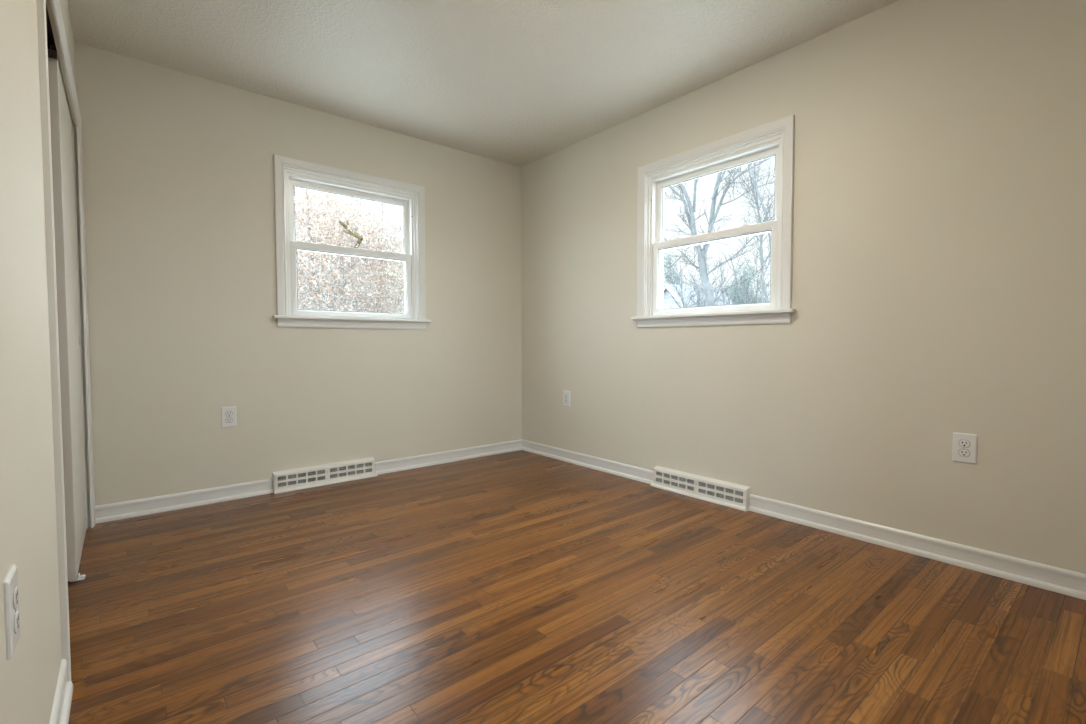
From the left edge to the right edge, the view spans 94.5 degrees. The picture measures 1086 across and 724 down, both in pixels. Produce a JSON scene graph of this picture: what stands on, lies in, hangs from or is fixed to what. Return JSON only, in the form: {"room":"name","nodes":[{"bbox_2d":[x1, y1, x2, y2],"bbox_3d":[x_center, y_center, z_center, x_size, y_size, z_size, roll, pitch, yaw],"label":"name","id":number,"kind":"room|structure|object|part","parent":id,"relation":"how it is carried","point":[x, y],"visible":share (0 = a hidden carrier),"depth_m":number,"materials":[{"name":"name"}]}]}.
{"room":"empty bedroom","nodes":[
{"label":"empty bedroom","id":0,"kind":"room"},
{"bbox_2d":[0,0,90,723],"bbox_3d":[-1.195,-0.328,1.095,0.120,2.440,3.720,-2,3,-40],"label":"wall","id":1,"kind":"structure","parent":0,"point":[28,524],"depth_m":0.99,"materials":[{"name":"paint"}]},
{"bbox_2d":[3,565,19,659],"bbox_3d":[-0.829,0.388,0.786,0.009,0.122,0.079,-2,3,-40],"label":"wall outlet","id":2,"kind":"object","parent":1,"relation":"attached to","point":[10,584],"visible":1,"depth_m":0.77,"materials":[{"name":"white plastic"}]},
{"bbox_2d":[13,585,18,608],"bbox_3d":[-0.827,0.369,0.787,0.005,0.031,0.038,-2,3,-40],"label":"receptacle","id":3,"kind":"object","parent":2,"relation":"attached to","point":[15,587],"depth_m":0.78,"materials":[{"name":"grey plastic"}]},
{"bbox_2d":[14,610,19,633],"bbox_3d":[-0.827,0.408,0.788,0.005,0.031,0.038,-2,3,-40],"label":"receptacle","id":4,"kind":"object","parent":2,"relation":"attached to","point":[16,612],"depth_m":0.78,"materials":[{"name":"grey plastic"}]},
{"bbox_2d":[46,5,56,50],"bbox_3d":[-1.859,-1.195,1.847,0.108,0.038,1.501,-2,3,-40],"label":"door track","id":5,"kind":"object","parent":1,"relation":"attached to","point":[50,38],"visible":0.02,"depth_m":1.85,"materials":[{"name":"brown metal"}]},
{"bbox_2d":[47,43,86,581],"bbox_3d":[-2.073,-0.184,2.196,0.035,2.055,0.738,-2,3,-40],"label":"door","id":6,"kind":"structure","parent":5,"relation":"hanging from","point":[60,114],"depth_m":1.96,"materials":[{"name":"white paint"}]},
{"bbox_2d":[49,659,72,723],"bbox_3d":[-0.612,0.868,0.555,0.020,0.088,2.078,-2,3,-40],"label":"baseboard","id":7,"kind":"structure","parent":1,"relation":"attached to","point":[60,714],"depth_m":1.25,"materials":[{"name":"white paint"}]},
{"bbox_2d":[36,0,95,681],"bbox_3d":[-1.847,-0.176,1.894,0.136,2.077,1.617,-2,3,-40],"label":"trim","id":8,"kind":"structure","parent":1,"relation":"attached to","point":[41,4],"depth_m":1.33,"materials":[{"name":"white paint"}]},
{"bbox_2d":[74,42,521,505],"bbox_3d":[-1.585,-0.111,3.288,3.800,3.040,0.130,-2,3,-40],"label":"wall","id":9,"kind":"structure","parent":0,"point":[178,167],"depth_m":3.02,"materials":[{"name":"paint"}]},
{"bbox_2d":[221,406,236,427],"bbox_3d":[-1.863,0.326,2.981,0.079,0.122,0.009,-2,3,-40],"label":"wall outlet","id":10,"kind":"object","parent":9,"relation":"attached to","point":[228,414],"visible":1,"depth_m":2.98,"materials":[{"name":"white plastic"}]},
{"bbox_2d":[225,411,232,415],"bbox_3d":[-1.862,0.306,2.978,0.038,0.031,0.005,-2,3,-40],"label":"receptacle","id":11,"kind":"object","parent":10,"relation":"attached to","point":[227,413],"depth_m":2.98,"materials":[{"name":"grey plastic"}]},
{"bbox_2d":[226,417,232,422],"bbox_3d":[-1.862,0.345,2.980,0.038,0.031,0.005,-2,3,-40],"label":"receptacle","id":12,"kind":"object","parent":10,"relation":"attached to","point":[228,419],"depth_m":2.98,"materials":[{"name":"grey plastic"}]},
{"bbox_2d":[95,439,521,523],"bbox_3d":[-1.256,0.757,3.497,2.812,0.088,0.020,-2,3,-40],"label":"baseboard","id":13,"kind":"structure","parent":9,"relation":"attached to","point":[157,504],"depth_m":3.00,"materials":[{"name":"white paint"}]},
{"bbox_2d":[272,457,376,493],"bbox_3d":[-1.428,0.745,3.334,0.650,0.127,0.050,-2,3,-40],"label":"air vent","id":14,"kind":"object","parent":9,"relation":"in","point":[332,473],"visible":1,"depth_m":3.30,"materials":[{"name":"white metal"}]},
{"bbox_3d":[-1.431,0.742,3.327,0.628,0.092,0.013,-2,3,-40],"label":"louver panel","id":15,"kind":"part","parent":14,"relation":"part of","materials":[{"name":"white metal"}]},
{"bbox_2d":[272,154,430,329],"bbox_3d":[-1.309,-0.764,3.482,1.064,1.090,0.202,-2,3,-40],"label":"window","id":16,"kind":"structure","parent":9,"relation":"in","point":[289,173],"depth_m":3.40,"materials":[{"name":"white paint"}]},
{"bbox_3d":[-1.327,-0.964,3.495,0.822,0.448,0.030,-2,3,-40],"label":"sash","id":17,"kind":"part","parent":16,"relation":"part of","materials":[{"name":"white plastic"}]},
{"bbox_3d":[-1.302,-0.548,3.483,0.822,0.478,0.030,-2,3,-40],"label":"sash","id":18,"kind":"part","parent":16,"relation":"part of","materials":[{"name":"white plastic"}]},
{"bbox_2d":[68,0,898,166],"bbox_3d":[-0.161,-1.603,0.903,4.600,0.120,5.530,-2,3,-40],"label":"ceiling","id":19,"kind":"structure","parent":0,"point":[519,83],"depth_m":2.59,"materials":[{"name":"beige paint"}]},
{"bbox_2d":[68,450,1085,723],"bbox_3d":[-0.158,0.955,1.000,4.600,0.120,5.530,-2,3,-40],"label":"floor","id":20,"kind":"structure","parent":0,"point":[520,586],"depth_m":1.70,"materials":[{"name":"brown wood"}]},
{"bbox_2d":[70,573,85,581],"bbox_3d":[-1.840,0.849,1.987,0.044,0.022,0.032,-2,3,-40],"label":"guide","id":21,"kind":"object","parent":20,"relation":"on","point":[80,577],"visible":0.94,"depth_m":1.98,"materials":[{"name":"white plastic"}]},
{"bbox_2d":[521,0,1085,573],"bbox_3d":[1.099,-0.101,2.940,0.130,3.040,3.850,-2,3,-40],"label":"wall","id":22,"kind":"structure","parent":0,"point":[939,254],"depth_m":2.29,"materials":[{"name":"paint"}]},
{"bbox_2d":[563,390,569,406],"bbox_3d":[0.183,0.286,3.942,0.009,0.122,0.079,-2,3,-40],"label":"wall outlet","id":23,"kind":"object","parent":22,"relation":"attached to","point":[566,394],"visible":1,"depth_m":3.94,"materials":[{"name":"white plastic"}]},
{"bbox_2d":[651,466,749,510],"bbox_3d":[0.929,0.752,3.037,0.050,0.127,0.650,-2,3,-40],"label":"air vent","id":24,"kind":"object","parent":22,"relation":"in","point":[736,496],"visible":1,"depth_m":2.99,"materials":[{"name":"white metal"}]},
{"bbox_3d":[0.930,0.750,3.030,0.013,0.092,0.628,-2,3,-40],"label":"louver panel","id":25,"kind":"part","parent":24,"relation":"part of","materials":[{"name":"white metal"}]},
{"bbox_2d":[631,114,795,327],"bbox_3d":[1.006,-0.749,3.010,0.202,1.090,1.064,-2,3,-40],"label":"window","id":26,"kind":"structure","parent":22,"relation":"in","point":[775,138],"depth_m":2.92,"materials":[{"name":"white paint"}]},
{"bbox_3d":[0.999,-0.533,3.011,0.030,0.478,0.822,-2,3,-40],"label":"sash","id":27,"kind":"part","parent":26,"relation":"part of","materials":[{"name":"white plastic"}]},
{"bbox_3d":[1.027,-0.949,3.019,0.030,0.448,0.822,-2,3,-40],"label":"sash","id":28,"kind":"part","parent":26,"relation":"part of","materials":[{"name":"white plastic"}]},
{"bbox_2d":[521,439,1085,599],"bbox_3d":[1.001,0.774,2.975,0.020,0.088,3.720,-2,3,-40],"label":"baseboard","id":29,"kind":"structure","parent":22,"relation":"attached to","point":[1047,577],"depth_m":2.26,"materials":[{"name":"white paint"}]},
{"bbox_2d":[952,432,977,463],"bbox_3d":[1.744,0.357,2.079,0.009,0.122,0.079,-2,3,-40],"label":"wall outlet","id":30,"kind":"object","parent":22,"relation":"attached to","point":[964,448],"visible":1,"depth_m":2.08,"materials":[{"name":"white plastic"}]},
{"bbox_2d":[958,449,969,456],"bbox_3d":[1.743,0.376,2.078,0.001,0.031,0.037,-2,3,-40],"label":"receptacle","id":31,"kind":"object","parent":30,"relation":"attached to","point":[961,452],"depth_m":2.08,"materials":[{"name":"grey plastic"}]},
{"bbox_2d":[959,439,969,447],"bbox_3d":[1.743,0.337,2.077,0.005,0.031,0.038,-2,3,-40],"label":"receptacle","id":32,"kind":"object","parent":30,"relation":"attached to","point":[963,443],"depth_m":2.07,"materials":[{"name":"grey plastic"}]},
{"label":"outside","id":33,"kind":"structure","parent":0,"visible":0},
{"bbox_3d":[-4.729,0.433,33.215,150.000,0.300,130.000,-2,3,-40],"label":"ground","id":34,"kind":"structure","parent":33,"visible":0},
{"bbox_2d":[297,257,371,311],"bbox_3d":[-5.907,-1.020,12.257,3.819,4.265,3.168,-2,3,-40],"label":"shrub","id":35,"kind":"object","parent":34,"relation":"on","point":[300,257],"visible":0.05,"depth_m":12.12,"materials":[{"name":"brown plant"}]},
{"bbox_2d":[295,187,401,311],"bbox_3d":[-4.827,-1.915,10.892,4.449,6.090,3.370,-1,2,-16],"label":"leafy tree","id":36,"kind":"object","parent":34,"relation":"on","point":[311,270],"visible":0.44,"depth_m":10.73,"materials":[{"name":"brown plant"}]},
{"bbox_2d":[295,198,404,311],"bbox_3d":[-6.890,-2.525,18.299,6.322,6.756,4.226,-2,3,-35],"label":"leafy tree","id":37,"kind":"object","parent":34,"relation":"on","point":[362,276],"visible":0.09,"depth_m":17.95,"materials":[{"name":"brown plant"}]},
{"bbox_2d":[297,197,404,312],"bbox_3d":[-4.179,-1.814,12.604,3.494,5.758,3.870,0,2,15],"label":"leafy tree","id":38,"kind":"object","parent":34,"relation":"on","point":[380,262],"visible":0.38,"depth_m":12.17,"materials":[{"name":"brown plant"}]},
{"bbox_2d":[333,269,404,312],"bbox_3d":[-4.349,-0.925,14.351,3.858,4.336,3.419,0,2,-2],"label":"shrub","id":39,"kind":"object","parent":34,"relation":"on","point":[344,269],"visible":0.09,"depth_m":13.96,"materials":[{"name":"brown plant"}]},
{"bbox_2d":[368,217,404,312],"bbox_3d":[-3.036,-1.131,11.560,2.080,4.459,2.368,-2,3,-40],"label":"shrub","id":40,"kind":"object","parent":34,"relation":"on","point":[392,245],"visible":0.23,"depth_m":11.45,"materials":[{"name":"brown plant"}]},
{"bbox_2d":[663,250,685,284],"bbox_3d":[9.565,-4.400,38.208,5.541,8.941,5.414,0,2,10],"label":"evergreen tree","id":41,"kind":"object","parent":34,"relation":"on","point":[669,277],"visible":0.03,"depth_m":37.70,"materials":[{"name":"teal plant"}]},
{"bbox_2d":[663,283,731,308],"bbox_3d":[8.675,-1.938,28.761,5.435,4.735,5.000,-2,3,-40],"label":"house","id":42,"kind":"structure","parent":34,"relation":"on","point":[670,302],"depth_m":27.16,"materials":[{"name":"grey"}]},
{"bbox_2d":[663,250,769,307],"bbox_3d":[7.355,-2.045,22.614,3.957,5.458,8.989,-2,3,-36],"label":"bare shrub","id":43,"kind":"object","parent":34,"relation":"on","point":[689,296],"visible":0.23,"depth_m":22.31,"materials":[{"name":"grey plant"}]},
{"bbox_2d":[663,249,769,307],"bbox_3d":[7.821,-2.223,21.716,6.394,5.874,4.857,-1,2,-17],"label":"bare shrub","id":44,"kind":"object","parent":34,"relation":"on","point":[697,293],"visible":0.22,"depth_m":21.64,"materials":[{"name":"grey plant"}]},
{"bbox_2d":[663,157,774,305],"bbox_3d":[6.112,-4.143,18.476,2.923,9.943,6.102,-2,3,-40],"label":"bare tree","id":45,"kind":"object","parent":34,"relation":"on","point":[702,257],"visible":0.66,"depth_m":18.50,"materials":[{"name":"grey plant"}]},
{"bbox_2d":[721,281,746,303],"bbox_3d":[13.319,-3.000,36.624,5.249,6.366,5.128,-2,3,-40],"label":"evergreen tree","id":46,"kind":"object","parent":34,"relation":"on","point":[728,281],"visible":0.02,"depth_m":36.30,"materials":[{"name":"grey plant"}]},
{"bbox_2d":[703,244,769,304],"bbox_3d":[9.101,-2.214,19.695,4.262,6.021,5.989,-2,3,-43],"label":"bare shrub","id":47,"kind":"object","parent":34,"relation":"on","point":[754,299],"visible":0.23,"depth_m":20.34,"materials":[{"name":"grey plant"}]},
{"bbox_2d":[723,257,765,303],"bbox_3d":[12.872,-3.253,32.256,4.774,7.186,5.373,-2,3,-40],"label":"evergreen tree","id":48,"kind":"object","parent":34,"relation":"on","point":[750,284],"visible":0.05,"depth_m":32.04,"materials":[{"name":"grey plant"}]},
{"bbox_2d":[724,162,773,301],"bbox_3d":[5.041,-2.615,11.654,1.602,7.396,1.930,-1,2,-13],"label":"sapling","id":49,"kind":"object","parent":34,"relation":"on","point":[771,195],"visible":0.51,"depth_m":11.88,"materials":[{"name":"grey plant"}]},
{"bbox_2d":[726,159,773,302],"bbox_3d":[5.356,-2.561,12.438,1.503,7.225,2.186,1,3,32],"label":"sapling","id":50,"kind":"object","parent":34,"relation":"on","point":[743,182],"visible":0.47,"depth_m":12.23,"materials":[{"name":"grey plant"}]},
{"bbox_2d":[742,163,773,257],"bbox_3d":[5.232,-2.418,11.897,1.310,6.982,2.231,0,2,-9],"label":"sapling","id":51,"kind":"object","parent":34,"relation":"on","point":[751,167],"visible":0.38,"depth_m":11.71,"materials":[{"name":"grey plant"}]}
]}

